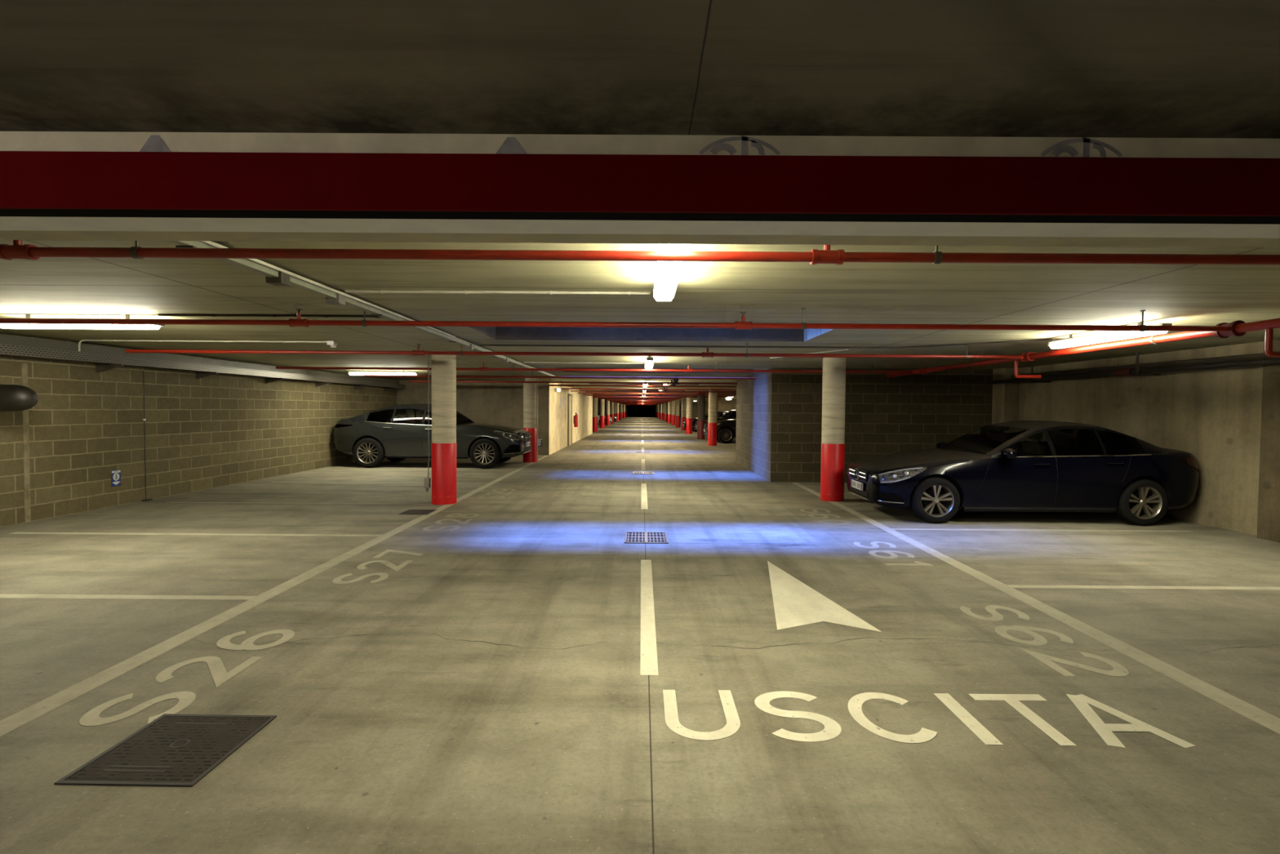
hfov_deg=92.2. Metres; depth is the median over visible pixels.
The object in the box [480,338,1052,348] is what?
conduit
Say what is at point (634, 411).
wall
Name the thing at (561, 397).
notice
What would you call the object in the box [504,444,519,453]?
vent
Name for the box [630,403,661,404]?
pipe
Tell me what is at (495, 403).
wall
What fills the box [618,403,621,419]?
column
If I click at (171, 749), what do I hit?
manhole cover
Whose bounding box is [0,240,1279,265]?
pipe
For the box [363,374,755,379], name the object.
pipe
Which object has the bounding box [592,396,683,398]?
pipe
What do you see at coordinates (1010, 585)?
bay line
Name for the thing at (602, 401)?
column
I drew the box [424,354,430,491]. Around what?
power cable
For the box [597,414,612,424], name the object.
car
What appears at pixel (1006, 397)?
pillar
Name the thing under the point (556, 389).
light
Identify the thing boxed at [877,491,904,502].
vent
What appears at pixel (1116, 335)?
diffuser
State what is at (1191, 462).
tail light
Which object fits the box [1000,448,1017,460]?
mirror
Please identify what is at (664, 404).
column
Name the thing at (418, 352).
pipe
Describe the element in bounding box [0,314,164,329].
ceiling light
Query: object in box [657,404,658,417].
column
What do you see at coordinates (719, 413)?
car
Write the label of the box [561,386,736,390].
pipe
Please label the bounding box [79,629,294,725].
bay number
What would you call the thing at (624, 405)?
column
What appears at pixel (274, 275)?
cable tray
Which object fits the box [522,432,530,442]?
grille
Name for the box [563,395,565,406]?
notice
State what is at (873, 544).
bay number
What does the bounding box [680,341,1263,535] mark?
wall
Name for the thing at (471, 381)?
pipe
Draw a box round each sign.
[111,469,120,486]
[537,438,542,446]
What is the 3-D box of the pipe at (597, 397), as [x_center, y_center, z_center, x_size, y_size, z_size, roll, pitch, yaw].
[-1.828,-2.078,43.063,9.300,0.186,0.058,0,2,0]
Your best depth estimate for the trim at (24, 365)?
8.09 m
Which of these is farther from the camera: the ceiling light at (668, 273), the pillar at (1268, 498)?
the pillar at (1268, 498)
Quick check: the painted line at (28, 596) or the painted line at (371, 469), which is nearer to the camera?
the painted line at (28, 596)
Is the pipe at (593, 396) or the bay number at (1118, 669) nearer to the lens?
the bay number at (1118, 669)
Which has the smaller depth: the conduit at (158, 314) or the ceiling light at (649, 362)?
the conduit at (158, 314)
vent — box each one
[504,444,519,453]
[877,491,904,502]
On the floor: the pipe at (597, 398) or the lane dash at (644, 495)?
the lane dash at (644, 495)
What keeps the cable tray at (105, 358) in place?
attached to the wall at (216, 430)
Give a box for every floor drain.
[624,531,668,543]
[632,471,653,474]
[635,451,649,453]
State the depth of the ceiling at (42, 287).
5.29 m
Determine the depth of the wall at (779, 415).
13.19 m
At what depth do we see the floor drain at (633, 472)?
14.91 m
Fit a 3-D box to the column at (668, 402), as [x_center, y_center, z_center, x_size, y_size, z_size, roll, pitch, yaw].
[3.281,-1.648,68.072,0.388,2.450,0.388,0,2,0]
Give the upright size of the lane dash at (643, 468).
0.001 m
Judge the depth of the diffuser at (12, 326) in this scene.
6.06 m
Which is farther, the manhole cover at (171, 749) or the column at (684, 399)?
the column at (684, 399)
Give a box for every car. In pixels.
[333,403,531,468]
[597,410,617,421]
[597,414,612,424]
[682,411,728,431]
[695,408,736,429]
[703,417,736,443]
[846,420,1199,525]
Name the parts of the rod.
rod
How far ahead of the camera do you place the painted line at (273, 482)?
12.65 m
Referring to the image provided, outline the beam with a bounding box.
[0,131,1279,247]
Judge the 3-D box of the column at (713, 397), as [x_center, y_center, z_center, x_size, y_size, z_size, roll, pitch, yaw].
[3.129,-0.430,26.490,0.388,2.450,0.388,0,2,0]
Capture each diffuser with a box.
[0,323,160,329]
[349,372,416,375]
[1049,330,1167,348]
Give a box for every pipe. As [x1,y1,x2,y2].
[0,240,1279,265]
[0,307,1230,331]
[125,343,1023,358]
[275,362,912,373]
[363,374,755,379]
[408,380,737,384]
[548,380,736,386]
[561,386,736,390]
[570,386,736,392]
[577,391,736,394]
[583,393,736,395]
[588,395,734,396]
[592,395,727,397]
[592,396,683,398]
[597,397,679,399]
[597,398,657,399]
[597,399,667,399]
[597,400,655,401]
[597,401,646,402]
[613,400,672,400]
[619,402,663,403]
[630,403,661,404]
[654,376,678,398]
[885,318,1279,377]
[991,351,1279,383]
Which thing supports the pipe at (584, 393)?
attached to the ceiling at (42, 287)
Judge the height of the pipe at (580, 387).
0.186 m
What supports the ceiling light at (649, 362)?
attached to the ceiling at (42, 287)
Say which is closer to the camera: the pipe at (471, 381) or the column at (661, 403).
the pipe at (471, 381)
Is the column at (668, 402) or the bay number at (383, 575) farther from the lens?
the column at (668, 402)
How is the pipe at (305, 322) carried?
attached to the ceiling at (42, 287)
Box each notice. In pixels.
[560,396,562,407]
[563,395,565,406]
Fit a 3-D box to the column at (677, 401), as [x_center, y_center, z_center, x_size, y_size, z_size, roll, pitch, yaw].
[3.240,-1.197,52.679,0.388,2.450,0.388,0,2,0]
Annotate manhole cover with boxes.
[53,713,276,786]
[398,509,436,514]
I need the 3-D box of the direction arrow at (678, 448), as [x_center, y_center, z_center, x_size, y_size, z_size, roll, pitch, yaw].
[1.529,0.855,24.031,1.050,0.001,1.800,0,2,0]
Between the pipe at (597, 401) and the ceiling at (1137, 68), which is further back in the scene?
the pipe at (597, 401)
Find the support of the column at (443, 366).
on the floor
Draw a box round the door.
[567,393,572,445]
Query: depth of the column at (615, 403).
72.12 m
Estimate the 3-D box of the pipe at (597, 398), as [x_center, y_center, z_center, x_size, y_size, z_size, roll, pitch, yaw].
[-1.821,-2.161,45.911,9.300,0.186,0.058,0,2,0]
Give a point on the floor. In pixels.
(488, 694)
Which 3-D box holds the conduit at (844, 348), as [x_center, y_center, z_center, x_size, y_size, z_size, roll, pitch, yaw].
[2.632,-1.158,9.763,0.022,0.022,1.789,0,2,-26]
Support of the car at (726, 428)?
on the floor
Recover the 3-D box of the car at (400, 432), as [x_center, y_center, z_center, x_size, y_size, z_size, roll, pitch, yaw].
[-5.476,0.198,16.626,4.937,1.656,2.341,0,2,0]
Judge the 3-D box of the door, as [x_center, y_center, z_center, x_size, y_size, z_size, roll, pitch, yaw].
[-2.937,-0.312,26.010,0.091,2.160,1.260,0,2,0]
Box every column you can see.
[431,354,456,504]
[523,377,537,462]
[592,397,597,431]
[600,399,604,427]
[605,400,609,425]
[609,400,613,423]
[613,402,616,422]
[616,403,618,420]
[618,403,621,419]
[621,404,622,418]
[623,404,625,417]
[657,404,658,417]
[659,404,661,418]
[661,403,662,419]
[662,403,665,420]
[665,402,667,422]
[667,401,671,422]
[671,400,675,425]
[675,399,679,426]
[681,397,686,430]
[685,395,692,433]
[697,395,705,439]
[707,388,717,445]
[820,357,845,502]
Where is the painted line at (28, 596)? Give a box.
[0,594,256,599]
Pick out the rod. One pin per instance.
(144, 419)
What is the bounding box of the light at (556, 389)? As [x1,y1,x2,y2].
[554,387,559,391]
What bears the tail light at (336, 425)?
attached to the car at (400, 432)
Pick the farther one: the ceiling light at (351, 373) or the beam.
the ceiling light at (351, 373)
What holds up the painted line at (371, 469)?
on the floor
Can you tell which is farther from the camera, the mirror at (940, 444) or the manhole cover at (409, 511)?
the mirror at (940, 444)
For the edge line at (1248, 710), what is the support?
on the floor
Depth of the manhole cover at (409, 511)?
9.08 m
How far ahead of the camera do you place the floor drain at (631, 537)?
7.37 m
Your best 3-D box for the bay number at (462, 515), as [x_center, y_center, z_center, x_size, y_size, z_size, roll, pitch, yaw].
[-2.548,1.285,8.382,0.460,0.001,1.308,0,2,0]
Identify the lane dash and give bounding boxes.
[640,483,648,509]
[640,560,657,675]
[641,458,645,470]
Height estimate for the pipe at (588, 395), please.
0.186 m
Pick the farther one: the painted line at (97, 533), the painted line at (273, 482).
the painted line at (273, 482)
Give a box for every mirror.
[936,440,947,448]
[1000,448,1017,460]
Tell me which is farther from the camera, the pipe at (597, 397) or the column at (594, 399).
the pipe at (597, 397)
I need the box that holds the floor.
[0,415,1279,853]
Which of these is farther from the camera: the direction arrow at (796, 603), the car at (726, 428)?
the car at (726, 428)
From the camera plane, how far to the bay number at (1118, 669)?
4.15 m
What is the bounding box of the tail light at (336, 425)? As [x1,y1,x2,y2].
[334,424,352,427]
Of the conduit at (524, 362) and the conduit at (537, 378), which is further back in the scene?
the conduit at (537, 378)
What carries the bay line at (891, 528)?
on the floor
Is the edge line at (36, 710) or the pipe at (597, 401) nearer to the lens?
the edge line at (36, 710)
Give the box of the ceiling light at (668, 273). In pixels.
[653,244,688,301]
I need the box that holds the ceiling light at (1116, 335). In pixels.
[1047,322,1172,348]
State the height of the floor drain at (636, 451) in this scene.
0.010 m
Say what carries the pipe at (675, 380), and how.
attached to the ceiling at (42, 287)
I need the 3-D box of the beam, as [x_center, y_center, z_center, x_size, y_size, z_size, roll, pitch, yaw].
[-0.139,-0.810,2.098,15.900,0.286,0.440,0,2,0]
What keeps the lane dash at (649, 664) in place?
on the floor
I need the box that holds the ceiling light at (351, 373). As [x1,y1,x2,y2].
[347,369,417,375]
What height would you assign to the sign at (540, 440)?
0.250 m
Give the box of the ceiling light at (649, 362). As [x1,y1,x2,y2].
[644,355,653,368]
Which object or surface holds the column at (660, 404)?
on the floor
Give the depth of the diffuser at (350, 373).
14.68 m
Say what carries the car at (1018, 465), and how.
on the floor
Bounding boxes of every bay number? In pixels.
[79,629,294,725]
[332,549,423,583]
[422,513,479,530]
[478,488,515,498]
[800,508,851,524]
[853,541,933,565]
[960,604,1128,675]
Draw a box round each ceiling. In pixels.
[0,0,1279,138]
[0,240,1279,404]
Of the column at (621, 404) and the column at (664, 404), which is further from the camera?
the column at (621, 404)
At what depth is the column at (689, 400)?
38.83 m
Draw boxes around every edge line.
[0,455,548,736]
[791,482,1279,733]
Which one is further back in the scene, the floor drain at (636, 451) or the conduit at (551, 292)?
the floor drain at (636, 451)
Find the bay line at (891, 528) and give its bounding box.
[891,528,1194,532]
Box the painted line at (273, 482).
[272,481,471,483]
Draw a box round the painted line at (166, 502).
[166,502,432,504]
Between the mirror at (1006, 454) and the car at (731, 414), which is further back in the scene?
the car at (731, 414)
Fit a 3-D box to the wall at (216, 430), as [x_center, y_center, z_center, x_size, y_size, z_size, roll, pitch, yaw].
[-8.028,-1.623,64.602,0.200,2.450,141.200,0,2,0]
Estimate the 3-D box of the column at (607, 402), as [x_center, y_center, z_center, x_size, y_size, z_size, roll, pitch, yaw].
[-2.999,-1.363,56.893,0.388,2.450,0.388,0,2,0]
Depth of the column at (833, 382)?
10.44 m
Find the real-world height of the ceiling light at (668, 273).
0.138 m
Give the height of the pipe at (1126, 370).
0.345 m
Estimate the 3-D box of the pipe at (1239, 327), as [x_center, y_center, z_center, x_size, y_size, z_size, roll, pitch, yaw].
[5.378,-0.872,7.763,0.415,0.430,10.600,0,2,0]
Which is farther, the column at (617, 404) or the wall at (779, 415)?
the column at (617, 404)
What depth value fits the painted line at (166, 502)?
9.88 m
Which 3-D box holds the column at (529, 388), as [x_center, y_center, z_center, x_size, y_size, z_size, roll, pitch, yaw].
[-3.174,-0.217,17.760,0.388,2.450,0.388,0,2,0]
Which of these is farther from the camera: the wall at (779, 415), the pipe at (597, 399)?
the pipe at (597, 399)
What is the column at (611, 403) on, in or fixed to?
on the floor
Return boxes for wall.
[0,333,599,527]
[395,379,592,455]
[604,404,675,416]
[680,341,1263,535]
[735,367,992,482]
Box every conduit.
[78,339,337,351]
[157,313,382,317]
[345,289,650,294]
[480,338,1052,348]
[524,361,644,364]
[536,377,537,462]
[769,348,848,358]
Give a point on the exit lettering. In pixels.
(832, 726)
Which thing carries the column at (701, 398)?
on the floor
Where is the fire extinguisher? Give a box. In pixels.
[573,412,577,426]
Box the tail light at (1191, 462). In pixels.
[1186,456,1199,471]
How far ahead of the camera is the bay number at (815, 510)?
8.97 m
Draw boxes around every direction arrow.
[670,447,693,450]
[767,560,881,631]
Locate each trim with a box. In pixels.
[21,362,31,522]
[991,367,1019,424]
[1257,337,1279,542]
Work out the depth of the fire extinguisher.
27.54 m
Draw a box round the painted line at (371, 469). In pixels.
[371,469,514,471]
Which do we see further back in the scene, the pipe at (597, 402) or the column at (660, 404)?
the column at (660, 404)
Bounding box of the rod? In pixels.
[142,370,152,501]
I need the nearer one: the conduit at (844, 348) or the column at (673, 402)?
the conduit at (844, 348)
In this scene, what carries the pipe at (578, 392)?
attached to the ceiling at (42, 287)
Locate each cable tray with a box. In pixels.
[0,334,405,391]
[166,240,555,376]
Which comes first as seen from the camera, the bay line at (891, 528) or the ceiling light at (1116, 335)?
the ceiling light at (1116, 335)
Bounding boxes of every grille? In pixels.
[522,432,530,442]
[848,466,869,481]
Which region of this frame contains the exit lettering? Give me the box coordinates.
[662,689,1195,747]
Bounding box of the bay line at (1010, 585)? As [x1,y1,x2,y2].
[1006,584,1279,589]
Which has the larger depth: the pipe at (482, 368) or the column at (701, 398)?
the column at (701, 398)
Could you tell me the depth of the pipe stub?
7.37 m
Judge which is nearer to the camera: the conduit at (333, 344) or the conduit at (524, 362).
the conduit at (333, 344)
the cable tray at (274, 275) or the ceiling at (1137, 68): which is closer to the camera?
the ceiling at (1137, 68)
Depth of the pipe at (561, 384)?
19.85 m
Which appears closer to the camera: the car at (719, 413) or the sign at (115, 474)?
the sign at (115, 474)
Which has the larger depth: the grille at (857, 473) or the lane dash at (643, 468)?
the lane dash at (643, 468)
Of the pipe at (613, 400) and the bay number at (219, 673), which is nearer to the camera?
the bay number at (219, 673)
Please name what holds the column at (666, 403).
on the floor
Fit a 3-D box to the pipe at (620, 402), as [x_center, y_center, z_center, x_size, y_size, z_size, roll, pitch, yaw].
[-1.743,-3.005,74.699,9.300,0.186,0.058,0,2,0]
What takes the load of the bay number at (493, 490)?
on the floor
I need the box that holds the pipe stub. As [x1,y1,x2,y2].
[0,384,38,411]
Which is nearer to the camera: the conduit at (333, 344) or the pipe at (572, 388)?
the conduit at (333, 344)
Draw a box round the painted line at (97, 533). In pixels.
[8,532,382,536]

